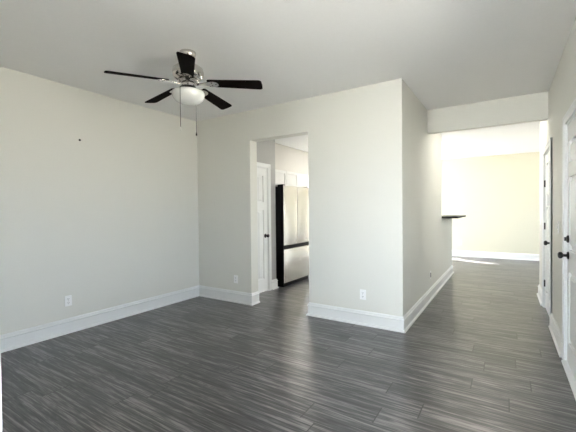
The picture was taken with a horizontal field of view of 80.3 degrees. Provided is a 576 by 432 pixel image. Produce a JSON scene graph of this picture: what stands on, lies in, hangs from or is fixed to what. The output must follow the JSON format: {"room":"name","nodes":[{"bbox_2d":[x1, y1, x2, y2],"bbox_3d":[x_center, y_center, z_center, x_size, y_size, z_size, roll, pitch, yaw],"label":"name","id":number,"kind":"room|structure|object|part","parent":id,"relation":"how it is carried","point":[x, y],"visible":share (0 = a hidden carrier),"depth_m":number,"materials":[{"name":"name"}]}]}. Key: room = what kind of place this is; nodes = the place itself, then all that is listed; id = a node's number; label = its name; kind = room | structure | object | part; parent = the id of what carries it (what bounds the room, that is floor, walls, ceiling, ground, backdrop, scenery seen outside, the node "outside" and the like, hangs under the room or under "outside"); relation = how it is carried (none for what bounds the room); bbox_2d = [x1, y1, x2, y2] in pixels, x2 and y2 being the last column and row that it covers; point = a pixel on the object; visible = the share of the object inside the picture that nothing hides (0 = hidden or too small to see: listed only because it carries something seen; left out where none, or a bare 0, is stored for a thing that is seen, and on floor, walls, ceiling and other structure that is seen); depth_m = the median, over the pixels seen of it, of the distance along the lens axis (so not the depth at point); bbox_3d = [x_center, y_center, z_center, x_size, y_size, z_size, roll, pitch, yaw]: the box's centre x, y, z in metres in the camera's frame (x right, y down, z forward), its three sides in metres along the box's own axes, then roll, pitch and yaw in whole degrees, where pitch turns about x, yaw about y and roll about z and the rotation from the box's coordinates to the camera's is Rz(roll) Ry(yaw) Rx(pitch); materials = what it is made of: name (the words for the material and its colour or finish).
{"room":"empty living room","nodes":[
{"label":"empty living room","id":0,"kind":"room"},
{"bbox_2d":[0,66,198,334],"bbox_3d":[-3.172,-0.052,2.739,0.120,2.740,6.655,0,1,33],"label":"wall","id":1,"kind":"structure","parent":0,"point":[108,218],"depth_m":3.93,"materials":[{"name":"paint"}]},
{"bbox_2d":[65,295,71,306],"bbox_3d":[-2.432,0.939,3.780,0.009,0.116,0.072,0,1,33],"label":"outlet","id":2,"kind":"object","parent":1,"relation":"attached to","point":[68,299],"visible":1,"depth_m":3.78,"materials":[{"name":"plastic"}]},
{"bbox_2d":[0,285,198,352],"bbox_3d":[-2.303,1.208,3.959,0.033,0.163,3.400,0,1,33],"label":"baseboard","id":3,"kind":"structure","parent":1,"relation":"attached to","point":[21,338],"depth_m":3.95,"materials":[{"name":"paint"}]},
{"bbox_2d":[257,140,275,279],"bbox_3d":[-0.497,-0.123,5.503,0.110,2.740,0.885,0,1,33],"label":"wall","id":4,"kind":"structure","parent":0,"point":[265,149],"depth_m":5.77,"materials":[{"name":"grey paint"}]},
{"bbox_2d":[257,167,269,292],"bbox_3d":[-0.487,0.233,5.392,0.108,2.008,0.595,0,1,33],"label":"door","id":5,"kind":"structure","parent":4,"relation":"in","point":[261,172],"depth_m":5.56,"materials":[{"name":"paint"}]},
{"bbox_2d":[257,162,271,290],"bbox_3d":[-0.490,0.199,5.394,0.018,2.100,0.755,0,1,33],"label":"trim","id":6,"kind":"structure","parent":4,"relation":"attached to","point":[268,166],"depth_m":5.67,"materials":[{"name":"paint"}]},
{"bbox_2d":[272,279,278,289],"bbox_3d":[-0.265,1.158,5.837,0.143,0.163,0.188,0,1,33],"label":"baseboard","id":7,"kind":"structure","parent":4,"relation":"attached to","point":[274,281],"depth_m":5.79,"materials":[{"name":"paint"}]},
{"bbox_2d":[0,0,575,159],"bbox_3d":[1.428,-1.535,3.756,7.145,0.100,13.770,0,1,33],"label":"ceiling","id":8,"kind":"structure","parent":0,"point":[449,53],"depth_m":2.95,"materials":[{"name":"paint"}]},
{"bbox_2d":[104,49,262,135],"bbox_3d":[-0.900,-1.086,3.066,1.256,0.728,1.273,0,1,33],"label":"ceiling fan","id":9,"kind":"object","parent":8,"relation":"hanging from","point":[188,74],"visible":1,"depth_m":2.97,"materials":[{"name":"black wood"}]},
{"bbox_3d":[-1.237,-1.151,2.807,0.487,0.006,0.132,-5,16,-33],"label":"blade","id":10,"kind":"part","parent":9,"relation":"part of","materials":[{"name":"brown wood"}]},
{"bbox_3d":[-1.209,-1.159,3.297,0.487,0.006,0.132,-4,11,39],"label":"blade","id":11,"kind":"part","parent":9,"relation":"part of","materials":[{"name":"brown wood"}]},
{"bbox_3d":[-0.904,-0.933,2.930,0.005,0.349,0.086,0,1,11],"label":"pull chain","id":12,"kind":"part","parent":9,"relation":"part of","materials":[{"name":"metal"}]},
{"bbox_3d":[-0.779,-1.152,2.629,0.132,0.006,0.487,13,1,-15],"label":"blade","id":13,"kind":"part","parent":9,"relation":"part of","materials":[{"name":"brown wood"}]},
{"bbox_3d":[-0.885,-1.050,3.034,0.284,0.115,0.284,0,1,33],"label":"lamp shade","id":14,"kind":"part","parent":9,"relation":"part of","materials":[{"name":"white glass"}]},
{"bbox_3d":[-0.735,-1.165,3.422,0.132,0.006,0.487,-14,-7,20],"label":"blade","id":15,"kind":"part","parent":9,"relation":"part of","materials":[{"name":"black wood"}]},
{"bbox_3d":[-0.469,-1.161,3.009,0.487,0.006,0.132,3,-12,3],"label":"blade","id":16,"kind":"part","parent":9,"relation":"part of","materials":[{"name":"brown wood"}]},
{"bbox_2d":[1,256,575,431],"bbox_3d":[1.457,1.295,3.801,7.145,0.080,13.770,0,1,33],"label":"floor","id":17,"kind":"structure","parent":0,"point":[482,355],"depth_m":2.83,"materials":[{"name":"plastic"}]},
{"bbox_2d":[275,184,308,286],"bbox_3d":[-0.153,0.335,6.475,0.785,1.785,0.915,0,1,33],"label":"refrigerator","id":18,"kind":"object","parent":17,"relation":"on","point":[292,202],"visible":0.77,"depth_m":6.11,"materials":[{"name":"metal"}]},
{"bbox_3d":[0.045,-0.013,6.066,0.010,1.040,0.450,0,1,33],"label":"door","id":19,"kind":"part","parent":18,"relation":"part of","materials":[{"name":"metal"}]},
{"bbox_3d":[0.179,0.863,6.275,0.010,0.580,0.913,0,1,33],"label":"freezer drawer","id":20,"kind":"part","parent":18,"relation":"part of","materials":[{"name":"metal"}]},
{"bbox_3d":[0.294,-0.021,6.456,0.010,1.040,0.450,0,1,33],"label":"door","id":21,"kind":"part","parent":18,"relation":"part of","materials":[{"name":"metal"}]},
{"bbox_2d":[275,143,307,174],"bbox_3d":[0.696,-0.187,8.724,0.120,2.740,5.830,0,1,33],"label":"wall","id":22,"kind":"structure","parent":0,"point":[289,159],"depth_m":7.61,"materials":[{"name":"paint"}]},
{"bbox_2d":[275,169,285,186],"bbox_3d":[-0.402,-0.745,6.609,0.300,0.315,0.915,0,1,33],"label":"upper cabinet","id":23,"kind":"object","parent":22,"relation":"attached to","point":[280,176],"visible":0.24,"depth_m":6.73,"materials":[{"name":"paint"}]},
{"bbox_2d":[286,171,307,186],"bbox_3d":[0.090,-0.539,7.382,0.300,0.760,0.910,0,1,33],"label":"upper cabinet","id":24,"kind":"object","parent":22,"relation":"attached to","point":[292,179],"visible":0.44,"depth_m":7.25,"materials":[{"name":"paint"}]},
{"bbox_3d":[0.086,-0.535,7.116,0.020,0.754,0.450,0,1,33],"label":"door","id":25,"kind":"part","parent":24,"relation":"part of","materials":[{"name":"paint"}]},
{"bbox_3d":[0.330,-0.543,7.498,0.020,0.754,0.450,0,1,33],"label":"door","id":26,"kind":"part","parent":24,"relation":"part of","materials":[{"name":"paint"}]},
{"bbox_2d":[197,78,405,316],"bbox_3d":[-0.049,-0.113,4.601,3.145,2.740,0.155,0,1,33],"label":"wall","id":27,"kind":"structure","parent":0,"point":[357,136],"depth_m":4.14,"materials":[{"name":"paint"}]},
{"bbox_2d":[199,285,259,305],"bbox_3d":[-0.912,1.175,5.161,1.087,0.163,0.188,0,1,33],"label":"baseboard","id":28,"kind":"structure","parent":27,"relation":"attached to","point":[245,298],"depth_m":5.03,"materials":[{"name":"paint"}]},
{"bbox_2d":[234,275,237,282],"bbox_3d":[-0.762,0.923,4.982,0.072,0.116,0.009,0,1,33],"label":"outlet","id":29,"kind":"object","parent":27,"relation":"attached to","point":[235,276],"visible":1,"depth_m":4.98,"materials":[{"name":"plastic"}]},
{"bbox_2d":[360,289,365,299],"bbox_3d":[0.865,0.908,3.945,0.072,0.116,0.009,0,1,33],"label":"outlet","id":30,"kind":"object","parent":27,"relation":"attached to","point":[362,292],"visible":1,"depth_m":3.94,"materials":[{"name":"plastic"}]},
{"bbox_2d":[405,83,451,312],"bbox_3d":[2.315,-0.151,5.496,0.120,2.740,3.895,0,1,33],"label":"wall","id":31,"kind":"structure","parent":0,"point":[423,150],"depth_m":4.59,"materials":[{"name":"paint"}]},
{"bbox_2d":[306,265,453,332],"bbox_3d":[1.849,1.138,5.729,1.222,0.163,4.116,0,1,33],"label":"baseboard","id":32,"kind":"structure","parent":31,"relation":"attached to","point":[353,316],"depth_m":4.05,"materials":[{"name":"paint"}]},
{"bbox_2d":[442,215,465,217],"bbox_3d":[3.098,0.013,6.533,0.425,0.031,1.390,0,1,33],"label":"bar ledge","id":33,"kind":"object","parent":31,"relation":"on","point":[443,216],"visible":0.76,"depth_m":6.03,"materials":[{"name":"black stone"}]},
{"bbox_2d":[427,91,547,134],"bbox_3d":[2.595,-1.344,4.542,1.378,0.330,0.090,0,1,33],"label":"wall header","id":34,"kind":"structure","parent":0,"point":[528,108],"depth_m":4.46,"materials":[{"name":"paint"}]},
{"bbox_2d":[441,152,539,253],"bbox_3d":[5.101,-0.242,9.444,6.865,2.740,0.120,0,1,33],"label":"wall","id":35,"kind":"structure","parent":0,"point":[498,196],"depth_m":9.11,"materials":[{"name":"beige paint"}]},
{"bbox_2d":[452,250,538,260],"bbox_3d":[5.922,1.048,8.858,4.610,0.163,0.033,0,1,33],"label":"baseboard","id":36,"kind":"structure","parent":35,"relation":"attached to","point":[499,255],"depth_m":9.09,"materials":[{"name":"paint"}]},
{"bbox_2d":[539,17,575,333],"bbox_3d":[1.430,-0.075,1.302,0.140,2.740,9.180,0,1,33],"label":"wall","id":37,"kind":"structure","parent":0,"point":[562,90],"depth_m":3.40,"materials":[{"name":"paint"}]},
{"bbox_2d":[537,284,541,305],"bbox_3d":[3.714,1.133,4.916,0.173,0.163,0.743,0,1,33],"label":"baseboard","id":38,"kind":"structure","parent":37,"relation":"attached to","point":[539,294],"depth_m":4.94,"materials":[{"name":"paint"}]},
{"bbox_2d":[542,137,551,314],"bbox_3d":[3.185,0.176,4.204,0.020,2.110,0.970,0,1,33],"label":"trim","id":39,"kind":"structure","parent":37,"relation":"attached to","point":[548,145],"depth_m":4.23,"materials":[{"name":"paint"}]},
{"bbox_2d":[544,150,549,317],"bbox_3d":[3.188,0.214,4.211,0.108,2.006,0.804,0,1,33],"label":"door","id":40,"kind":"structure","parent":37,"relation":"in","point":[547,164],"depth_m":4.32,"materials":[{"name":"paint"}]},
{"bbox_2d":[546,195,549,205],"bbox_3d":[2.921,-0.176,3.834,0.028,0.120,0.055,0,1,33],"label":"sensor box","id":41,"kind":"object","parent":40,"relation":"attached to","point":[547,196],"visible":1,"depth_m":3.81,"materials":[{"name":"plastic"}]},
{"bbox_2d":[548,313,561,357],"bbox_3d":[2.678,1.167,3.420,0.033,0.163,0.925,0,1,33],"label":"baseboard","id":42,"kind":"structure","parent":37,"relation":"attached to","point":[555,332],"depth_m":3.35,"materials":[{"name":"paint"}]},
{"bbox_2d":[558,116,575,380],"bbox_3d":[2.130,0.243,2.542,0.118,2.000,0.890,0,1,33],"label":"door","id":43,"kind":"structure","parent":37,"relation":"in","point":[570,238],"depth_m":2.74,"materials":[{"name":"paint"}]},
{"bbox_3d":[2.316,0.331,2.876,0.073,0.066,0.066,0,1,33],"label":"knob","id":44,"kind":"part","parent":43,"relation":"part of","materials":[{"name":"black metal"}]},
{"bbox_2d":[561,360,575,399],"bbox_3d":[2.192,1.258,2.525,0.170,0.020,0.900,0,1,33],"label":"trim","id":45,"kind":"structure","parent":37,"relation":"attached to","point":[569,374],"depth_m":2.65,"materials":[{"name":"paint"}]},
{"bbox_2d":[562,98,575,359],"bbox_3d":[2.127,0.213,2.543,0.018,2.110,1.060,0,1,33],"label":"trim","id":46,"kind":"structure","parent":37,"relation":"attached to","point":[572,109],"depth_m":2.94,"materials":[{"name":"paint"}]},
{"bbox_3d":[-2.079,-0.047,1.701,2.839,2.740,0.120,0,1,33],"label":"wall","id":47,"kind":"structure","parent":0,"visible":0},
{"bbox_2d":[0,347,2,431],"bbox_3d":[-0.874,-0.046,0.933,0.018,2.740,0.120,0,1,33],"label":"trim","id":48,"kind":"structure","parent":47,"relation":"attached to","point":[0,347],"depth_m":0.99,"materials":[{"name":"paint"}]}
]}

